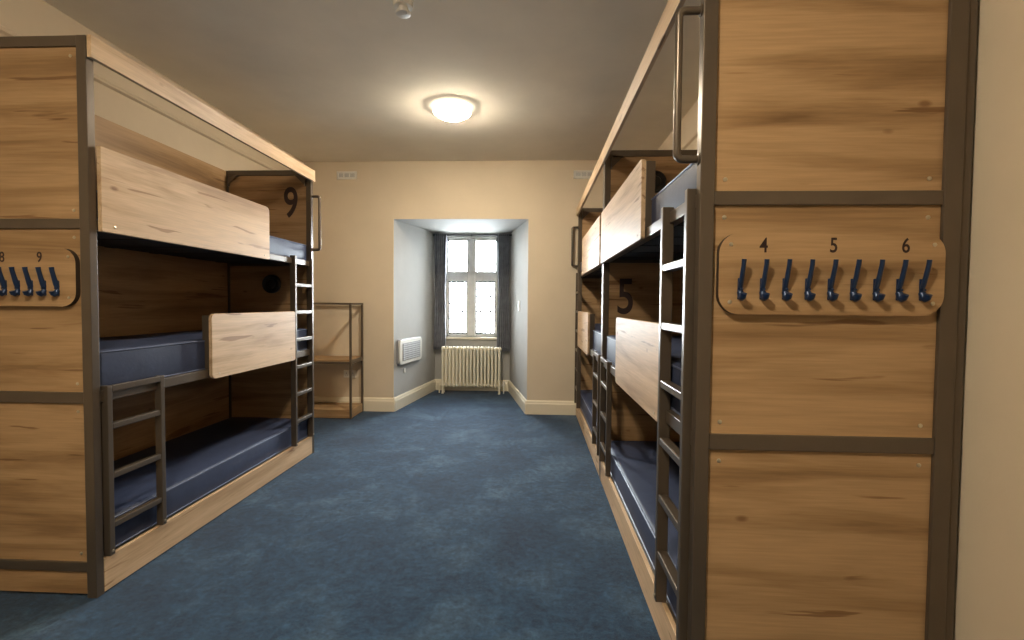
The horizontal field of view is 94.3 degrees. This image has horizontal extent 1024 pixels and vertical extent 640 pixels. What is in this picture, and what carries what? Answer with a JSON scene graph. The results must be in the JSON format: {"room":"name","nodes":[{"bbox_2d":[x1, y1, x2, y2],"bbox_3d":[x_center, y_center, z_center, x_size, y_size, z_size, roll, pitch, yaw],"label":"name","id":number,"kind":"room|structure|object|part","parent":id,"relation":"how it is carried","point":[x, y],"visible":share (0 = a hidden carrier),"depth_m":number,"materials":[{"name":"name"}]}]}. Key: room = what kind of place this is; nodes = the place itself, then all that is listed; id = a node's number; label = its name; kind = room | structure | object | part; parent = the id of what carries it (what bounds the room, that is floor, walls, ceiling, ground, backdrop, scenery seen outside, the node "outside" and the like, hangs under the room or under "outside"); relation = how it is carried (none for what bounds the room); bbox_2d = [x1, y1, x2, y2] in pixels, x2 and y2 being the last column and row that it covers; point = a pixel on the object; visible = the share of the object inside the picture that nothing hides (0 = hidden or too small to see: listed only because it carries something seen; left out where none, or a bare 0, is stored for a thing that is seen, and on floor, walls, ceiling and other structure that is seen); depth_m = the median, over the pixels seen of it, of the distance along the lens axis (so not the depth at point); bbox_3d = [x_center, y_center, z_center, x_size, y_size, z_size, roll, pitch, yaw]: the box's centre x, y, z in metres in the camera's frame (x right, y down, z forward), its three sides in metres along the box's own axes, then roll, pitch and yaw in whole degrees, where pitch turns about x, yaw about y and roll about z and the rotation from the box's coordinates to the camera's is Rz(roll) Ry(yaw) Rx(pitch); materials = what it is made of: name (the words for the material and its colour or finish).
{"room":"dormitory","nodes":[
{"label":"dormitory","id":0,"kind":"room"},
{"bbox_2d":[0,0,303,170],"bbox_3d":[-2.723,-0.232,0.817,0.200,2.865,9.392,1,2,3],"label":"wall","id":1,"kind":"structure","parent":0,"point":[31,17],"depth_m":3.18,"materials":[{"name":"beige paint"}]},
{"bbox_2d":[0,20,280,169],"bbox_3d":[-2.602,-1.404,0.773,0.022,0.063,9.392,1,2,3],"label":"trim","id":2,"kind":"structure","parent":1,"relation":"attached to","point":[6,29],"depth_m":3.35,"materials":[{"name":"beige paint"}]},
{"bbox_2d":[0,390,660,639],"bbox_3d":[-0.645,1.258,1.448,4.322,0.120,11.150,1,2,3],"label":"floor","id":3,"kind":"structure","parent":0,"point":[452,514],"depth_m":2.38,"materials":[{"name":"blue carpet"}]},
{"bbox_2d":[0,34,320,597],"bbox_3d":[-2.035,-0.028,2.938,0.844,2.328,2.021,1,2,3],"label":"bunk bed","id":4,"kind":"object","parent":3,"relation":"on","point":[178,241],"visible":0.98,"depth_m":2.10,"materials":[{"name":"brown wood"}]},
{"bbox_3d":[-2.088,-1.136,1.957,0.645,0.043,0.038,1,2,3],"label":"rail","id":5,"kind":"part","parent":4,"relation":"part of","materials":[{"name":"beige paint"}]},
{"bbox_3d":[-2.091,-0.767,1.969,0.645,0.695,0.020,1,2,3],"label":"panel","id":6,"kind":"part","parent":4,"relation":"part of","materials":[{"name":"brown wood"}]},
{"bbox_3d":[-2.094,-0.400,1.981,0.645,0.041,0.038,1,2,3],"label":"rail","id":7,"kind":"part","parent":4,"relation":"part of","materials":[{"name":"beige paint"}]},
{"bbox_3d":[-2.100,0.321,2.005,0.645,0.047,0.038,1,2,3],"label":"rail","id":8,"kind":"part","parent":4,"relation":"part of","materials":[{"name":"beige paint"}]},
{"bbox_3d":[-2.097,-0.041,1.993,0.645,0.677,0.020,1,2,3],"label":"panel","id":9,"kind":"part","parent":4,"relation":"part of","materials":[{"name":"brown wood"}]},
{"bbox_3d":[-2.106,1.036,2.029,0.645,0.041,0.038,1,2,3],"label":"rail","id":10,"kind":"part","parent":4,"relation":"part of","materials":[{"name":"beige paint"}]},
{"bbox_3d":[-2.103,0.680,2.017,0.645,0.671,0.020,1,2,3],"label":"panel","id":11,"kind":"part","parent":4,"relation":"part of","materials":[{"name":"brown wood"}]},
{"bbox_3d":[-2.106,1.105,2.031,0.645,0.098,0.020,1,2,3],"label":"skirting panel","id":12,"kind":"part","parent":4,"relation":"part of","materials":[{"name":"brown wood"}]},
{"bbox_3d":[-1.754,0.008,1.976,0.042,2.325,0.036,1,2,3],"label":"post","id":13,"kind":"part","parent":4,"relation":"part of","materials":[{"name":"beige paint"}]},
{"bbox_3d":[-2.399,-0.103,2.974,0.020,2.167,1.893,1,2,3],"label":"panel","id":14,"kind":"part","parent":4,"relation":"part of","materials":[{"name":"brown wood"}]},
{"bbox_2d":[96,190,306,260],"bbox_3d":[-2.037,-0.521,2.944,0.661,0.151,1.883,1,2,3],"label":"mattress","id":15,"kind":"object","parent":4,"relation":"on","point":[278,246],"visible":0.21,"depth_m":3.52,"materials":[{"name":"blue fabric"}]},
{"bbox_2d":[99,328,306,385],"bbox_3d":[-2.042,0.180,2.967,0.661,0.189,1.883,1,2,3],"label":"mattress","id":16,"kind":"object","parent":4,"relation":"on","point":[128,358],"visible":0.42,"depth_m":2.37,"materials":[{"name":"blue fabric"}]},
{"bbox_3d":[-1.705,-0.428,2.931,0.038,0.041,1.905,1,2,3],"label":"rail","id":17,"kind":"part","parent":4,"relation":"part of","materials":[{"name":"beige paint"}]},
{"bbox_2d":[102,417,307,553],"bbox_3d":[-2.049,0.906,2.991,0.661,0.163,1.883,1,2,3],"label":"mattress","id":18,"kind":"object","parent":4,"relation":"on","point":[199,462],"visible":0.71,"depth_m":2.87,"materials":[{"name":"blue fabric"}]},
{"bbox_3d":[-1.711,0.293,2.955,0.038,0.047,1.905,1,2,3],"label":"rail","id":19,"kind":"part","parent":4,"relation":"part of","materials":[{"name":"beige paint"}]},
{"bbox_3d":[-1.732,1.014,2.979,0.032,0.048,1.893,1,2,3],"label":"rail","id":20,"kind":"part","parent":4,"relation":"part of","materials":[{"name":"beige paint"}]},
{"bbox_3d":[-2.369,-0.062,3.946,0.082,2.325,0.036,1,2,3],"label":"post","id":21,"kind":"part","parent":4,"relation":"part of","materials":[{"name":"beige paint"}]},
{"bbox_3d":[-1.997,-1.199,3.889,0.645,0.043,0.038,1,2,3],"label":"rail","id":22,"kind":"part","parent":4,"relation":"part of","materials":[{"name":"beige paint"}]},
{"bbox_3d":[-2.003,-0.463,3.913,0.645,0.041,0.038,1,2,3],"label":"rail","id":23,"kind":"part","parent":4,"relation":"part of","materials":[{"name":"grey metal"}]},
{"bbox_3d":[-2.000,-0.830,3.901,0.645,0.695,0.020,1,2,3],"label":"panel","id":24,"kind":"part","parent":4,"relation":"part of","materials":[{"name":"brown wood"}]},
{"bbox_3d":[-2.006,-0.104,3.925,0.645,0.677,0.020,1,2,3],"label":"panel","id":25,"kind":"part","parent":4,"relation":"part of","materials":[{"name":"brown wood"}]},
{"bbox_3d":[-2.012,0.617,3.949,0.645,0.671,0.020,1,2,3],"label":"panel","id":26,"kind":"part","parent":4,"relation":"part of","materials":[{"name":"brown wood"}]},
{"bbox_2d":[262,275,280,292],"bbox_3d":[-1.971,-0.295,3.889,0.150,0.150,0.036,1,2,3],"label":"light","id":27,"kind":"object","parent":4,"relation":"attached to","point":[270,283],"depth_m":3.88,"materials":[{"name":"black plastic"}]},
{"bbox_3d":[-1.663,-0.056,3.913,0.042,2.325,0.036,1,2,3],"label":"post","id":28,"kind":"part","parent":4,"relation":"part of","materials":[{"name":"beige paint"}]},
{"bbox_3d":[-1.599,-0.792,3.883,0.075,0.466,0.034,1,2,3],"label":"grab handle","id":29,"kind":"part","parent":4,"relation":"part of","materials":[{"name":"beige paint"}]},
{"bbox_2d":[314,302,363,418],"bbox_3d":[-2.048,0.432,5.297,0.663,1.252,0.367,1,2,3],"label":"shelf rack","id":30,"kind":"object","parent":3,"relation":"on","point":[349,410],"visible":0.56,"depth_m":5.13,"materials":[{"name":"brown wood"}]},
{"bbox_3d":[-2.053,0.970,5.322,0.619,0.020,0.345,1,2,3],"label":"shelf","id":31,"kind":"part","parent":30,"relation":"part of","materials":[{"name":"brown wood"}]},
{"bbox_3d":[-2.048,0.429,5.297,0.619,0.022,0.359,1,2,3],"label":"shelf","id":32,"kind":"part","parent":30,"relation":"part of","materials":[{"name":"brown wood"}]},
{"bbox_3d":[-2.043,-0.182,5.277,0.663,0.022,0.367,1,2,3],"label":"frame","id":33,"kind":"part","parent":30,"relation":"part of","materials":[{"name":"beige paint"}]},
{"bbox_3d":[-2.049,0.444,5.298,0.663,0.042,0.367,1,2,3],"label":"shelf frame","id":34,"kind":"part","parent":30,"relation":"part of","materials":[{"name":"beige paint"}]},
{"bbox_3d":[-1.736,0.441,5.110,0.022,1.252,0.022,1,2,3],"label":"post","id":35,"kind":"part","parent":30,"relation":"part of","materials":[{"name":"metal"}]},
{"bbox_3d":[-1.720,0.430,5.455,0.022,1.252,0.022,1,2,3],"label":"post","id":36,"kind":"part","parent":30,"relation":"part of","materials":[{"name":"grey metal"}]},
{"bbox_2d":[439,346,504,394],"bbox_3d":[-0.563,0.699,6.645,0.932,0.655,0.127,1,2,3],"label":"radiator","id":37,"kind":"object","parent":3,"relation":"on","point":[448,379],"visible":1,"depth_m":6.59,"materials":[{"name":"beige metal"}]},
{"bbox_2d":[571,152,603,477],"bbox_3d":[1.033,-0.049,4.351,0.844,2.328,1.977,1,2,3],"label":"bunk bed","id":38,"kind":"object","parent":3,"relation":"on","point":[589,281],"visible":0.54,"depth_m":4.74,"materials":[{"name":"beige wood"}]},
{"bbox_3d":[0.700,-0.820,5.310,0.075,0.466,0.034,1,2,3],"label":"grab handle","id":39,"kind":"part","parent":38,"relation":"part of","materials":[{"name":"beige paint"}]},
{"bbox_3d":[0.753,-0.082,5.335,0.042,2.325,0.036,1,2,3],"label":"post","id":40,"kind":"part","parent":38,"relation":"part of","materials":[{"name":"beige paint"}]},
{"bbox_2d":[580,390,596,441],"bbox_3d":[1.032,0.886,4.380,0.661,0.162,1.883,1,2,3],"label":"mattress","id":41,"kind":"object","parent":38,"relation":"on","point":[586,395],"visible":0.08,"depth_m":4.70,"materials":[{"name":"blue fabric"}]},
{"bbox_3d":[1.090,0.597,5.338,0.645,0.671,0.020,1,2,3],"label":"panel","id":42,"kind":"part","parent":38,"relation":"part of","materials":[{"name":"brown wood"}]},
{"bbox_3d":[0.711,-0.455,4.353,0.038,0.041,1.905,1,2,3],"label":"rail","id":43,"kind":"part","parent":38,"relation":"part of","materials":[{"name":"beige paint"}]},
{"bbox_3d":[1.096,-0.124,5.314,0.645,0.677,0.020,1,2,3],"label":"panel","id":44,"kind":"part","parent":38,"relation":"part of","materials":[{"name":"brown wood"}]},
{"bbox_3d":[1.102,-0.850,5.290,0.645,0.695,0.020,1,2,3],"label":"panel","id":45,"kind":"part","parent":38,"relation":"part of","materials":[{"name":"brown wood"}]},
{"bbox_3d":[1.105,-1.219,5.278,0.645,0.043,0.038,1,2,3],"label":"rail","id":46,"kind":"part","parent":38,"relation":"part of","materials":[{"name":"beige paint"}]},
{"bbox_3d":[0.705,0.266,4.376,0.038,0.047,1.905,1,2,3],"label":"rail","id":47,"kind":"part","parent":38,"relation":"part of","materials":[{"name":"grey metal"}]},
{"bbox_2d":[593,323,600,354],"bbox_3d":[1.038,0.160,4.356,0.661,0.188,1.883,1,2,3],"label":"mattress","id":48,"kind":"object","parent":38,"relation":"on","point":[597,332],"visible":0.02,"depth_m":3.88,"materials":[{"name":"blue fabric"}]},
{"bbox_3d":[0.662,-0.019,3.397,0.042,2.325,0.036,1,2,3],"label":"post","id":49,"kind":"part","parent":38,"relation":"part of","materials":[{"name":"beige paint"}]},
{"bbox_2d":[599,0,978,639],"bbox_3d":[0.939,0.016,2.353,0.844,2.328,2.021,1,2,3],"label":"bunk bed","id":50,"kind":"object","parent":3,"relation":"on","point":[812,277],"visible":0.98,"depth_m":1.40,"materials":[{"name":"brown wood"}]},
{"bbox_3d":[0.660,-0.018,3.359,0.042,2.325,0.036,1,2,3],"label":"post","id":51,"kind":"part","parent":50,"relation":"part of","materials":[{"name":"beige paint"}]},
{"bbox_3d":[0.621,1.052,2.424,0.032,0.048,1.893,1,2,3],"label":"rail","id":52,"kind":"part","parent":50,"relation":"part of","materials":[{"name":"beige paint"}]},
{"bbox_3d":[1.007,-0.418,3.327,0.645,0.041,0.038,1,2,3],"label":"rail","id":53,"kind":"part","parent":50,"relation":"part of","materials":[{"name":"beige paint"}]},
{"bbox_2d":[606,335,681,415],"bbox_3d":[0.945,0.225,2.382,0.661,0.188,1.883,1,2,3],"label":"mattress","id":54,"kind":"object","parent":50,"relation":"on","point":[676,348],"visible":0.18,"depth_m":1.99,"materials":[{"name":"blue"}]},
{"bbox_2d":[611,441,679,616],"bbox_3d":[0.939,0.951,2.406,0.661,0.162,1.883,1,2,3],"label":"mattress","id":55,"kind":"object","parent":50,"relation":"on","point":[633,463],"visible":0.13,"depth_m":2.54,"materials":[{"name":"blue fabric"}]},
{"bbox_3d":[0.998,0.661,3.362,0.645,0.671,0.020,1,2,3],"label":"panel","id":56,"kind":"part","parent":50,"relation":"part of","materials":[{"name":"brown wood"}]},
{"bbox_3d":[1.004,-0.059,3.338,0.645,0.677,0.020,1,2,3],"label":"panel","id":57,"kind":"part","parent":50,"relation":"part of","materials":[{"name":"brown wood"}]},
{"bbox_3d":[0.612,0.331,2.401,0.038,0.047,1.905,1,2,3],"label":"rail","id":58,"kind":"part","parent":50,"relation":"part of","materials":[{"name":"beige paint"}]},
{"bbox_3d":[0.618,-0.390,2.377,0.038,0.041,1.905,1,2,3],"label":"rail","id":59,"kind":"part","parent":50,"relation":"part of","materials":[{"name":"beige paint"}]},
{"bbox_3d":[1.010,-0.786,3.314,0.645,0.695,0.020,1,2,3],"label":"panel","id":60,"kind":"part","parent":50,"relation":"part of","materials":[{"name":"brown wood"}]},
{"bbox_3d":[1.013,-1.155,3.302,0.645,0.043,0.038,1,2,3],"label":"rail","id":61,"kind":"part","parent":50,"relation":"part of","materials":[{"name":"beige paint"}]},
{"bbox_2d":[655,171,666,192],"bbox_3d":[0.990,-0.956,3.282,0.150,0.150,0.036,1,2,3],"label":"light","id":62,"kind":"object","parent":50,"relation":"attached to","point":[660,176],"depth_m":3.27,"materials":[{"name":"black plastic"}]},
{"bbox_2d":[651,163,696,224],"bbox_3d":[0.951,-0.476,2.359,0.661,0.150,1.883,1,2,3],"label":"mattress","id":63,"kind":"object","parent":50,"relation":"on","point":[672,194],"visible":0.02,"depth_m":1.72,"materials":[{"name":"blue"}]},
{"bbox_3d":[0.517,-0.692,1.403,0.075,0.466,0.034,1,2,3],"label":"grab handle","id":64,"kind":"part","parent":50,"relation":"part of","materials":[{"name":"beige paint"}]},
{"bbox_3d":[0.569,0.045,1.421,0.042,2.325,0.036,1,2,3],"label":"post","id":65,"kind":"part","parent":50,"relation":"part of","materials":[{"name":"beige paint"}]},
{"bbox_3d":[0.907,0.724,1.430,0.645,0.671,0.020,1,2,3],"label":"panel","id":66,"kind":"part","parent":50,"relation":"part of","materials":[{"name":"brown wood"}]},
{"bbox_3d":[0.910,0.365,1.419,0.645,0.047,0.038,1,2,3],"label":"rail","id":67,"kind":"part","parent":50,"relation":"part of","materials":[{"name":"beige paint"}]},
{"bbox_3d":[0.913,0.004,1.407,0.645,0.677,0.020,1,2,3],"label":"panel","id":68,"kind":"part","parent":50,"relation":"part of","materials":[{"name":"brown wood"}]},
{"bbox_3d":[0.916,-0.355,1.395,0.645,0.041,0.038,1,2,3],"label":"rail","id":69,"kind":"part","parent":50,"relation":"part of","materials":[{"name":"beige paint"}]},
{"bbox_3d":[0.919,-0.723,1.383,0.645,0.695,0.020,1,2,3],"label":"panel","id":70,"kind":"part","parent":50,"relation":"part of","materials":[{"name":"brown wood"}]},
{"bbox_3d":[1.276,0.052,1.388,0.082,2.325,0.036,1,2,3],"label":"post","id":71,"kind":"part","parent":50,"relation":"part of","materials":[{"name":"beige paint"}]},
{"bbox_2d":[43,0,699,161],"bbox_3d":[-0.650,-1.704,0.697,4.322,0.120,9.842,1,2,3],"label":"ceiling","id":72,"kind":"structure","parent":0,"point":[319,80],"depth_m":3.25,"materials":[{"name":"paint"}]},
{"bbox_2d":[393,0,412,18],"bbox_3d":[-0.581,-1.663,2.537,0.104,0.082,0.104,1,2,3],"label":"smoke detector","id":73,"kind":"object","parent":72,"relation":"attached to","point":[403,8],"visible":1,"depth_m":2.52,"materials":[{"name":"white plastic"}]},
{"bbox_2d":[433,101,470,121],"bbox_3d":[-0.492,-1.700,3.904,0.312,0.098,0.312,1,2,3],"label":"ceiling light","id":74,"kind":"object","parent":72,"relation":"attached to","point":[453,111],"visible":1,"depth_m":3.82,"materials":[{"name":"white glass"}]},
{"bbox_3d":[-0.492,-1.681,3.905,0.274,0.061,0.274,1,2,3],"label":"lamp shade","id":75,"kind":"part","parent":74,"relation":"part of","materials":[{"name":"white glass"}]},
{"bbox_2d":[394,219,434,396],"bbox_3d":[-1.522,-0.320,6.263,0.770,2.700,1.576,1,2,3],"label":"wall","id":76,"kind":"structure","parent":0,"point":[414,251],"depth_m":6.06,"materials":[{"name":"white paint"}]},
{"bbox_2d":[396,336,421,372],"bbox_3d":[-1.264,0.430,5.903,0.050,0.420,0.720,1,2,10],"label":"wall heater","id":77,"kind":"object","parent":76,"relation":"attached to","point":[408,350],"visible":1,"depth_m":5.79,"materials":[{"name":"grey plastic"}]},
{"bbox_2d":[403,340,420,360],"bbox_3d":[-1.242,0.375,5.905,0.080,0.210,0.560,1,2,3],"label":"grille","id":78,"kind":"object","parent":77,"relation":"attached to","point":[411,348],"depth_m":5.89,"materials":[{"name":"grey plastic"}]},
{"bbox_2d":[394,379,435,410],"bbox_3d":[-1.235,0.957,6.194,0.020,0.158,1.420,1,2,10],"label":"baseboard","id":79,"kind":"structure","parent":76,"relation":"attached to","point":[408,397],"depth_m":6.07,"materials":[{"name":"beige wood"}]},
{"bbox_2d":[304,160,603,400],"bbox_3d":[-0.444,-0.365,5.416,4.322,2.865,0.012,1,2,3],"label":"wall","id":80,"kind":"structure","parent":0,"point":[354,263],"depth_m":5.41,"materials":[{"name":"beige paint"}]},
{"bbox_2d":[337,171,356,178],"bbox_3d":[-1.889,-1.653,5.428,0.232,0.090,0.014,1,2,3],"label":"air vent","id":81,"kind":"object","parent":80,"relation":"in","point":[340,174],"visible":1,"depth_m":5.42,"materials":[{"name":"white plastic"}]},
{"bbox_2d":[344,370,355,377],"bbox_3d":[-1.879,0.626,5.504,0.145,0.085,0.012,1,2,3],"label":"wall socket","id":82,"kind":"object","parent":80,"relation":"attached to","point":[346,372],"visible":0.92,"depth_m":5.50,"materials":[{"name":"white plastic"}]},
{"bbox_2d":[314,396,394,411],"bbox_3d":[-1.887,0.974,5.511,1.057,0.158,0.020,1,2,3],"label":"baseboard","id":83,"kind":"structure","parent":80,"relation":"attached to","point":[370,403],"depth_m":5.49,"materials":[{"name":"beige wood"}]},
{"bbox_2d":[526,400,575,414],"bbox_3d":[0.829,1.001,5.385,1.349,0.158,0.020,1,2,3],"label":"baseboard","id":84,"kind":"structure","parent":80,"relation":"attached to","point":[539,407],"depth_m":5.39,"materials":[{"name":"beige wood"}]},
{"bbox_2d":[574,170,592,178],"bbox_3d":[0.804,-1.624,5.303,0.230,0.090,0.014,1,2,3],"label":"air vent","id":85,"kind":"object","parent":80,"relation":"in","point":[578,174],"visible":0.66,"depth_m":5.30,"materials":[{"name":"white plastic"}]},
{"bbox_2d":[395,219,527,232],"bbox_3d":[-0.498,-1.465,6.178,2.800,0.587,1.576,1,2,3],"label":"ceiling","id":86,"kind":"structure","parent":0,"point":[432,225],"depth_m":5.92,"materials":[{"name":"white paint"}]},
{"bbox_2d":[435,233,510,379],"bbox_3d":[-0.564,-0.164,6.922,1.085,2.362,0.180,1,2,3],"label":"wall","id":87,"kind":"structure","parent":0,"point":[505,356],"depth_m":6.84,"materials":[{"name":"white paint"}]},
{"bbox_2d":[446,238,496,339],"bbox_3d":[-0.579,-0.455,6.881,0.797,1.465,0.185,1,2,3],"label":"window","id":88,"kind":"structure","parent":87,"relation":"in","point":[471,277],"depth_m":6.87,"materials":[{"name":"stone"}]},
{"bbox_3d":[-0.787,-0.183,6.924,0.264,0.765,0.024,1,2,3],"label":"casement frame","id":89,"kind":"part","parent":88,"relation":"part of","materials":[{"name":"grey metal"}]},
{"bbox_3d":[-0.587,0.261,6.860,0.797,0.035,0.095,1,2,3],"label":"sill","id":90,"kind":"part","parent":88,"relation":"part of","materials":[{"name":"beige"}]},
{"bbox_3d":[-0.384,-0.179,6.905,0.283,0.765,0.024,1,2,3],"label":"casement frame","id":91,"kind":"part","parent":88,"relation":"part of","materials":[{"name":"grey metal"}]},
{"bbox_2d":[435,379,508,390],"bbox_3d":[-0.578,0.940,6.859,1.085,0.158,0.020,1,2,3],"label":"baseboard","id":92,"kind":"structure","parent":87,"relation":"attached to","point":[438,381],"depth_m":6.85,"materials":[{"name":"beige wood"}]},
{"bbox_2d":[433,234,511,236],"bbox_3d":[-0.572,-1.204,6.742,1.201,0.046,0.115,1,2,3],"label":"pole","id":93,"kind":"object","parent":87,"relation":"attached to","point":[471,235],"visible":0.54,"depth_m":6.70,"materials":[{"name":"grey metal"}]},
{"bbox_2d":[433,233,446,349],"bbox_3d":[-1.018,-0.403,6.749,0.187,1.652,0.097,1,2,3],"label":"curtain","id":94,"kind":"object","parent":93,"relation":"hanging from","point":[440,242],"visible":1,"depth_m":6.73,"materials":[{"name":"grey fabric"}]},
{"bbox_2d":[497,233,509,351],"bbox_3d":[-0.119,-0.387,6.707,0.200,1.667,0.097,1,2,3],"label":"curtain","id":95,"kind":"object","parent":93,"relation":"hanging from","point":[503,327],"visible":1,"depth_m":6.70,"materials":[{"name":"grey fabric"}]},
{"bbox_2d":[510,220,527,399],"bbox_3d":[0.418,-0.300,6.173,0.945,2.700,1.576,1,2,3],"label":"wall","id":96,"kind":"structure","parent":0,"point":[518,268],"depth_m":5.98,"materials":[{"name":"white paint"}]},
{"bbox_2d":[508,380,525,413],"bbox_3d":[0.056,0.970,6.133,0.020,0.158,1.434,0,2,-8],"label":"baseboard","id":97,"kind":"structure","parent":96,"relation":"attached to","point":[518,397],"depth_m":5.97,"materials":[{"name":"beige wood"}]},
{"bbox_2d":[658,0,1023,639],"bbox_3d":[1.395,-0.192,0.625,0.200,2.865,9.392,1,2,3],"label":"wall","id":98,"kind":"structure","parent":0,"point":[989,581],"depth_m":1.30,"materials":[{"name":"beige paint"}]},
{"bbox_2d":[681,127,697,149],"bbox_3d":[1.293,-1.366,0.592,0.022,0.063,9.392,1,2,3],"label":"trim","id":99,"kind":"structure","parent":98,"relation":"attached to","point":[688,141],"depth_m":3.87,"materials":[{"name":"beige paint"}]}
]}

